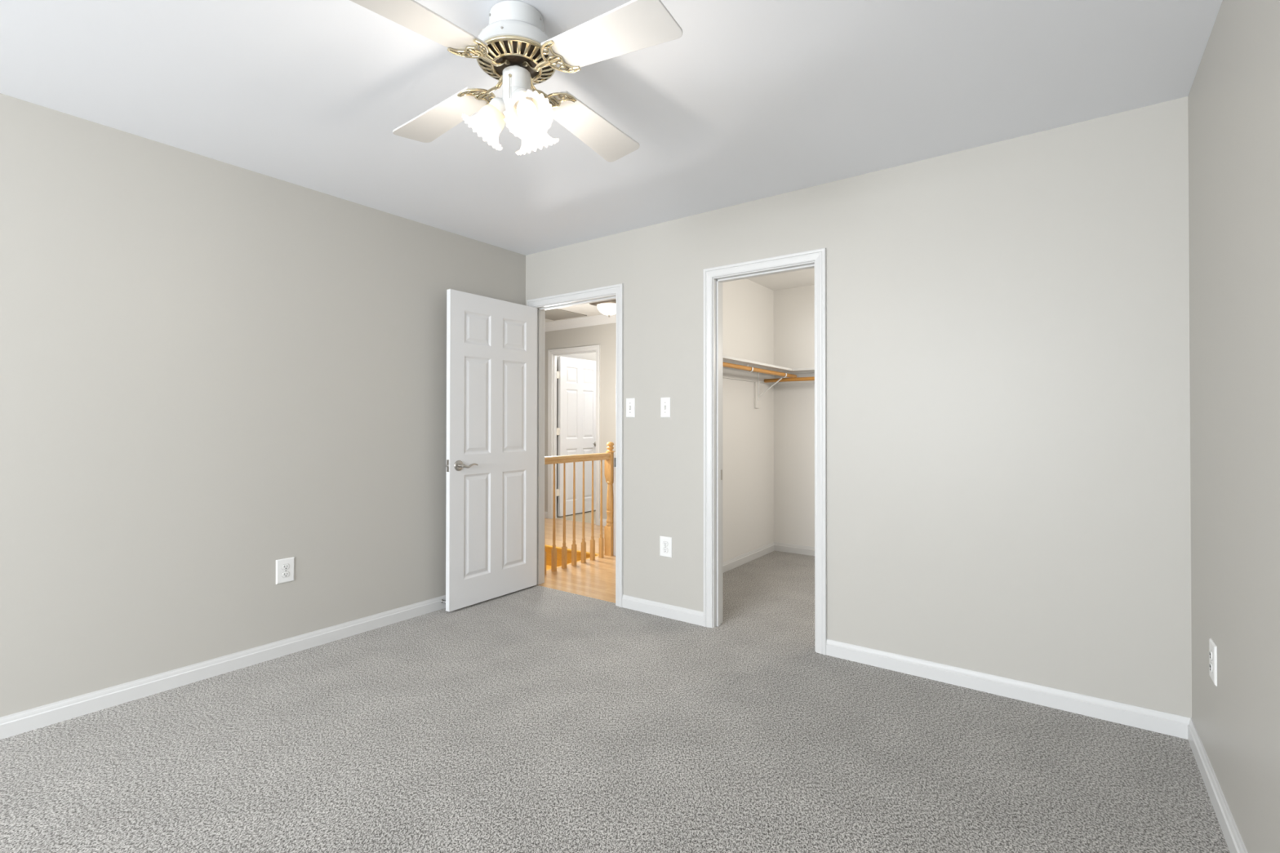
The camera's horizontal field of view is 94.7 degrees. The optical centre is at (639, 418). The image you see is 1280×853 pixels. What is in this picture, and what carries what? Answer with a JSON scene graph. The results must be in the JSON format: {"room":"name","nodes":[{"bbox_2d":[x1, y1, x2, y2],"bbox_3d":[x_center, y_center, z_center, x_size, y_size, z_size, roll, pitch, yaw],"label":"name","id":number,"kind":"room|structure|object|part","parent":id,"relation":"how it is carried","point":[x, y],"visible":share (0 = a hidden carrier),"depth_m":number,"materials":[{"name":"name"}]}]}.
{"room":"empty bedroom","nodes":[
{"label":"empty bedroom","id":0,"kind":"room"},
{"bbox_2d":[0,93,525,717],"bbox_3d":[-2.781,-0.015,1.827,0.110,2.440,6.620,0,-1,36],"label":"wall","id":1,"kind":"structure","parent":0,"point":[213,372],"depth_m":2.73,"materials":[{"name":"grey paint"}]},
{"bbox_2d":[0,595,445,739],"bbox_3d":[-2.732,1.165,1.781,0.014,0.080,6.400,0,-1,36],"label":"baseboard","id":2,"kind":"structure","parent":1,"relation":"attached to","point":[28,720],"depth_m":2.71,"materials":[{"name":"white paint"}]},
{"bbox_2d":[275,556,294,584],"bbox_3d":[-1.823,0.783,3.034,0.010,0.124,0.088,0,-1,36],"label":"wall outlet","id":3,"kind":"object","parent":1,"relation":"attached to","point":[285,567],"visible":1,"depth_m":3.03,"materials":[{"name":"white plastic"}]},
{"bbox_2d":[281,571,289,577],"bbox_3d":[-1.822,0.802,3.033,0.001,0.028,0.037,0,-1,36],"label":"receptacle","id":4,"kind":"object","parent":3,"relation":"attached to","point":[284,574],"depth_m":3.03,"materials":[{"name":"white plastic"}]},
{"bbox_2d":[281,564,289,569],"bbox_3d":[-1.822,0.763,3.033,0.001,0.028,0.037,0,-1,36],"label":"receptacle","id":5,"kind":"object","parent":3,"relation":"attached to","point":[284,566],"depth_m":3.03,"materials":[{"name":"white plastic"}]},
{"bbox_2d":[556,351,595,515],"bbox_3d":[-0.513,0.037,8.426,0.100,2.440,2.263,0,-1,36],"label":"door frame","id":6,"kind":"structure","parent":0,"point":[588,356],"depth_m":7.60,"materials":[{"name":"white paint"}]},
{"bbox_2d":[544,322,616,519],"bbox_3d":[-0.343,0.025,6.852,3.910,2.440,0.080,0,-1,36],"label":"wall","id":7,"kind":"structure","parent":0,"point":[604,335],"depth_m":6.88,"materials":[{"name":"grey paint"}]},
{"bbox_2d":[544,511,547,518],"bbox_3d":[-1.550,1.211,7.664,0.992,0.080,0.014,0,-1,36],"label":"baseboard","id":8,"kind":"structure","parent":7,"relation":"attached to","point":[545,513],"depth_m":7.39,"materials":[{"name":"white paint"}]},
{"bbox_2d":[547,344,599,525],"bbox_3d":[-0.787,0.193,7.164,0.839,2.109,0.098,0,-1,36],"label":"door frame","id":9,"kind":"structure","parent":7,"relation":"attached to","point":[552,353],"depth_m":7.35,"materials":[{"name":"white paint"}]},
{"bbox_2d":[556,356,595,516],"bbox_3d":[-0.790,0.228,7.718,0.097,2.020,0.800,0,-1,36],"label":"door","id":10,"kind":"structure","parent":7,"relation":"in","point":[576,429],"depth_m":7.70,"materials":[{"name":"white paint"}]},
{"bbox_2d":[545,313,616,331],"bbox_3d":[-0.389,-1.146,6.797,3.910,0.098,0.078,0,-1,36],"label":"crown molding","id":11,"kind":"structure","parent":7,"relation":"attached to","point":[602,319],"depth_m":7.03,"materials":[{"name":"white paint"}]},
{"bbox_2d":[599,518,606,525],"bbox_3d":[0.368,1.202,6.266,2.079,0.080,0.014,0,-1,36],"label":"baseboard","id":12,"kind":"structure","parent":7,"relation":"attached to","point":[604,521],"depth_m":6.83,"materials":[{"name":"white paint"}]},
{"bbox_2d":[545,298,616,322],"bbox_3d":[-0.998,-1.252,5.962,3.910,0.100,2.147,0,-1,36],"label":"ceiling","id":13,"kind":"structure","parent":0,"point":[588,309],"depth_m":6.54,"materials":[{"name":"white paint"}]},
{"bbox_2d":[545,308,586,320],"bbox_3d":[-1.006,-1.192,6.731,0.530,0.008,0.612,0,-1,36],"label":"ceiling vent","id":14,"kind":"object","parent":13,"relation":"in","point":[553,314],"visible":0.57,"depth_m":6.76,"materials":[{"name":"grey metal"}]},
{"bbox_2d":[589,299,616,317],"bbox_3d":[-0.320,-1.121,6.093,0.290,0.158,0.290,0,-1,36],"label":"flush ceiling light","id":15,"kind":"object","parent":13,"relation":"attached to","point":[608,308],"visible":0.83,"depth_m":6.00,"materials":[{"name":"white glass"}]},
{"bbox_3d":[-0.320,-1.119,6.093,0.252,0.104,0.252,0,-1,36],"label":"lamp shade","id":16,"kind":"part","parent":15,"relation":"part of","materials":[{"name":"white glass"}]},
{"bbox_2d":[0,0,1222,255],"bbox_3d":[-1.298,-1.293,0.689,3.857,0.100,6.510,0,-1,36],"label":"ceiling","id":17,"kind":"structure","parent":0,"point":[754,100],"depth_m":2.20,"materials":[{"name":"white paint"}]},
{"bbox_2d":[350,0,682,161],"bbox_3d":[-0.381,-1.036,1.819,0.883,0.395,0.883,0,0,-10],"label":"ceiling fan","id":18,"kind":"object","parent":17,"relation":"hanging from","point":[514,49],"visible":1,"depth_m":1.74,"materials":[{"name":"white wood"}]},
{"bbox_3d":[-0.585,-1.040,1.528,0.154,0.059,0.412,0,-1,36],"label":"blade","id":19,"kind":"part","parent":18,"relation":"part of","materials":[{"name":"white wood"}]},
{"bbox_3d":[-0.672,-1.037,2.024,0.412,0.059,0.154,0,-1,36],"label":"blade","id":20,"kind":"part","parent":18,"relation":"part of","materials":[{"name":"white wood"}]},
{"bbox_3d":[-0.468,-0.918,1.821,0.070,0.083,0.060,0,-1,36],"label":"bulb","id":21,"kind":"part","parent":18,"relation":"part of","materials":[{"name":"white glass"}]},
{"bbox_3d":[-0.485,-0.906,1.823,0.133,0.135,0.140,0,-1,36],"label":"lamp shade","id":22,"kind":"part","parent":18,"relation":"part of","materials":[{"name":"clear glass"}]},
{"bbox_3d":[-0.380,-1.091,1.819,0.216,0.016,0.216,0,-1,36],"label":"motor","id":23,"kind":"part","parent":18,"relation":"part of","materials":[{"name":"brown metal"}]},
{"bbox_3d":[-0.338,-0.918,1.743,0.072,0.083,0.058,0,-1,36],"label":"bulb","id":24,"kind":"part","parent":18,"relation":"part of","materials":[{"name":"white glass"}]},
{"bbox_3d":[-0.330,-0.907,1.730,0.134,0.135,0.143,0,-1,36],"label":"lamp shade","id":25,"kind":"part","parent":18,"relation":"part of","materials":[{"name":"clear glass"}]},
{"bbox_3d":[-0.334,-0.906,1.914,0.136,0.135,0.132,0,0,-14],"label":"lamp shade","id":26,"kind":"part","parent":18,"relation":"part of","materials":[{"name":"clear glass"}]},
{"bbox_3d":[-0.176,-1.036,2.110,0.154,0.059,0.412,0,-1,36],"label":"blade","id":27,"kind":"part","parent":18,"relation":"part of","materials":[{"name":"white wood"}]},
{"bbox_3d":[-0.089,-1.040,1.614,0.412,0.059,0.154,0,-1,36],"label":"blade","id":28,"kind":"part","parent":18,"relation":"part of","materials":[{"name":"white wood"}]},
{"bbox_2d":[613,452,615,555],"bbox_3d":[-0.149,0.769,5.300,0.155,0.930,0.095,0,-1,36],"label":"wall","id":29,"kind":"structure","parent":0,"point":[614,520],"depth_m":5.30,"materials":[{"name":"white paint"}]},
{"bbox_2d":[0,510,1230,852],"bbox_3d":[-1.113,1.268,3.379,6.747,0.100,11.110,0,-1,36],"label":"floor","id":30,"kind":"structure","parent":0,"point":[536,718],"depth_m":2.13,"materials":[{"name":"carpet"}]},
{"bbox_2d":[545,547,590,569],"bbox_3d":[-0.982,1.637,5.207,0.898,0.760,0.981,0,-1,36],"label":"staircase","id":31,"kind":"structure","parent":30,"relation":"attached to","point":[548,551],"depth_m":5.64,"materials":[{"name":"orange wood"}]},
{"bbox_2d":[544,545,599,555],"bbox_3d":[-0.701,1.248,5.597,0.900,0.024,0.030,0,-1,36],"label":"nosing","id":32,"kind":"structure","parent":30,"relation":"attached to","point":[545,546],"depth_m":5.56,"materials":[{"name":"orange wood"}]},
{"bbox_2d":[546,555,599,570],"bbox_3d":[-0.640,1.242,4.943,0.030,0.024,0.955,0,-1,36],"label":"nosing","id":33,"kind":"structure","parent":30,"relation":"attached to","point":[597,555],"depth_m":5.00,"materials":[{"name":"orange wood"}]},
{"bbox_2d":[544,441,614,574],"bbox_3d":[-0.555,0.729,4.944,0.080,1.043,1.050,0,-1,36],"label":"stair railing","id":34,"kind":"object","parent":30,"relation":"on","point":[606,544],"visible":0.84,"depth_m":5.06,"materials":[{"name":"brown wood"}]},
{"bbox_3d":[-0.577,0.334,4.916,0.062,0.060,0.975,0,-1,36],"label":"handrail","id":35,"kind":"part","parent":34,"relation":"part of","materials":[{"name":"brown wood"}]},
{"bbox_3d":[-0.269,0.732,5.336,0.080,1.043,0.080,0,-1,36],"label":"newel post","id":36,"kind":"part","parent":34,"relation":"part of","materials":[{"name":"brown wood"}]},
{"bbox_2d":[722,278,773,561],"bbox_3d":[0.640,0.010,4.741,0.055,2.440,2.120,0,-1,36],"label":"wall","id":37,"kind":"structure","parent":0,"point":[748,305],"depth_m":5.08,"materials":[{"name":"white paint"}]},
{"bbox_2d":[723,542,774,573],"bbox_3d":[0.652,1.190,4.691,0.014,0.080,2.070,0,-1,36],"label":"baseboard","id":38,"kind":"structure","parent":37,"relation":"attached to","point":[728,565],"depth_m":5.06,"materials":[{"name":"white paint"}]},
{"bbox_2d":[746,267,814,290],"bbox_3d":[1.448,-1.264,4.131,1.980,0.100,2.070,0,-1,36],"label":"ceiling","id":39,"kind":"structure","parent":0,"point":[803,277],"depth_m":5.12,"materials":[{"name":"white paint"}]},
{"bbox_2d":[773,284,814,546],"bbox_3d":[2.071,0.013,4.978,1.980,2.440,0.050,0,-1,36],"label":"wall","id":40,"kind":"structure","parent":0,"point":[793,308],"depth_m":5.42,"materials":[{"name":"white paint"}]},
{"bbox_2d":[722,355,814,408],"bbox_3d":[1.447,-0.269,4.123,1.980,0.339,2.070,0,-1,36],"label":"closet shelf","id":41,"kind":"object","parent":40,"relation":"attached to","point":[757,378],"visible":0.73,"depth_m":5.06,"materials":[{"name":"white paint"}]},
{"bbox_2d":[722,361,796,377],"bbox_3d":[0.819,-0.382,4.502,0.033,0.033,1.940,0,-1,36],"label":"closet rod","id":42,"kind":"object","parent":41,"relation":"attached to","point":[724,364],"visible":0.48,"depth_m":4.61,"materials":[{"name":"brown wood"}]},
{"bbox_2d":[764,376,814,382],"bbox_3d":[1.921,-0.345,4.757,1.960,0.033,0.033,0,-1,36],"label":"closet rod","id":43,"kind":"object","parent":41,"relation":"attached to","point":[796,379],"visible":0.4,"depth_m":5.17,"materials":[{"name":"brown wood"}]},
{"bbox_2d":[773,542,814,555],"bbox_3d":[2.052,1.193,4.943,1.980,0.080,0.014,0,-1,36],"label":"baseboard","id":44,"kind":"structure","parent":40,"relation":"attached to","point":[781,547],"depth_m":5.40,"materials":[{"name":"white paint"}]},
{"bbox_2d":[525,96,1191,717],"bbox_3d":[0.650,-0.001,3.353,3.637,2.440,0.110,0,-1,36],"label":"wall","id":45,"kind":"structure","parent":0,"point":[1008,375],"depth_m":2.64,"materials":[{"name":"grey paint"}]},
{"bbox_2d":[445,288,537,612],"bbox_3d":[-0.965,0.200,3.988,0.104,2.018,0.774,0,-1,35],"label":"door","id":46,"kind":"structure","parent":45,"relation":"in","point":[491,464],"depth_m":3.95,"materials":[{"name":"white paint"}]},
{"bbox_3d":[-1.204,0.296,3.695,0.023,0.076,0.002,0,-1,35],"label":"latch plate","id":47,"kind":"part","parent":46,"relation":"part of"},
{"bbox_3d":[-1.147,0.299,3.736,0.010,0.067,0.067,0,-1,35],"label":"handle","id":48,"kind":"part","parent":46,"relation":"part of","materials":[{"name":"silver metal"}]},
{"bbox_3d":[-1.079,0.300,3.753,0.019,0.029,0.122,0,-1,35],"label":"lever","id":49,"kind":"part","parent":46,"relation":"part of","materials":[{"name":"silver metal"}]},
{"bbox_2d":[526,283,623,607],"bbox_3d":[-0.441,0.174,4.136,0.892,2.101,0.128,0,-1,36],"label":"door frame","id":50,"kind":"structure","parent":45,"relation":"attached to","point":[613,291],"depth_m":3.98,"materials":[{"name":"white paint"}]},
{"bbox_2d":[626,398,635,417],"bbox_3d":[-0.065,-0.069,3.797,0.071,0.124,0.017,0,-1,36],"label":"light switch","id":51,"kind":"object","parent":45,"relation":"attached to","point":[630,402],"visible":1,"depth_m":3.80,"materials":[{"name":"white plastic"}]},
{"bbox_2d":[622,594,703,626],"bbox_3d":[0.132,1.181,3.645,0.604,0.080,0.014,0,-1,36],"label":"baseboard","id":52,"kind":"structure","parent":45,"relation":"attached to","point":[674,612],"depth_m":3.63,"materials":[{"name":"white paint"}]},
{"bbox_2d":[660,397,670,417],"bbox_3d":[0.153,-0.068,3.638,0.071,0.124,0.017,0,-1,36],"label":"light switch","id":53,"kind":"object","parent":45,"relation":"attached to","point":[664,402],"visible":1,"depth_m":3.64,"materials":[{"name":"white plastic"}]},
{"bbox_2d":[659,536,671,557],"bbox_3d":[0.158,0.791,3.632,0.088,0.124,0.010,0,-1,36],"label":"wall outlet","id":54,"kind":"object","parent":45,"relation":"attached to","point":[665,543],"visible":1,"depth_m":3.63,"materials":[{"name":"white plastic"}]},
{"bbox_2d":[662,547,667,552],"bbox_3d":[0.156,0.810,3.630,0.035,0.026,0.003,0,-1,36],"label":"receptacle","id":55,"kind":"object","parent":54,"relation":"attached to","point":[664,549],"depth_m":3.63,"materials":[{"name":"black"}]},
{"bbox_2d":[662,541,667,546],"bbox_3d":[0.156,0.771,3.630,0.037,0.028,0.004,0,-1,36],"label":"receptacle","id":56,"kind":"object","parent":54,"relation":"attached to","point":[664,543],"depth_m":3.63,"materials":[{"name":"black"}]},
{"bbox_2d":[703,248,826,654],"bbox_3d":[0.701,0.168,3.304,0.725,2.101,0.128,0,-1,36],"label":"door frame","id":57,"kind":"structure","parent":45,"relation":"attached to","point":[713,277],"depth_m":3.44,"materials":[{"name":"white paint"}]},
{"bbox_2d":[826,639,1191,739],"bbox_3d":[1.522,1.175,2.632,1.387,0.080,0.014,0,-1,36],"label":"baseboard","id":58,"kind":"structure","parent":45,"relation":"attached to","point":[1166,723],"depth_m":2.54,"materials":[{"name":"white paint"}]},
{"bbox_2d":[1187,0,1279,852],"bbox_3d":[0.247,-0.030,-0.380,0.110,2.440,6.620,0,-1,36],"label":"wall","id":59,"kind":"structure","parent":0,"point":[1233,97],"depth_m":1.60,"materials":[{"name":"grey paint"}]},
{"bbox_2d":[1208,638,1217,686],"bbox_3d":[1.827,0.776,1.883,0.010,0.124,0.088,0,-1,36],"label":"wall outlet","id":60,"kind":"object","parent":59,"relation":"attached to","point":[1212,646],"visible":1,"depth_m":1.87,"materials":[{"name":"white plastic"}]},
{"bbox_2d":[1209,649,1212,660],"bbox_3d":[1.825,0.756,1.885,0.003,0.026,0.035,0,-1,36],"label":"receptacle","id":61,"kind":"object","parent":60,"relation":"attached to","point":[1211,651],"depth_m":1.88,"materials":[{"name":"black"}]},
{"bbox_2d":[1209,662,1213,672],"bbox_3d":[1.825,0.795,1.885,0.004,0.028,0.037,0,-1,36],"label":"receptacle","id":62,"kind":"object","parent":60,"relation":"attached to","point":[1211,663],"depth_m":1.88,"materials":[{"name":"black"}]},
{"bbox_2d":[1187,718,1248,852],"bbox_3d":[0.196,1.151,-0.353,0.014,0.080,6.400,0,-1,36],"label":"baseboard","id":63,"kind":"structure","parent":59,"relation":"attached to","point":[1233,837],"depth_m":1.81,"materials":[{"name":"white paint"}]}
]}

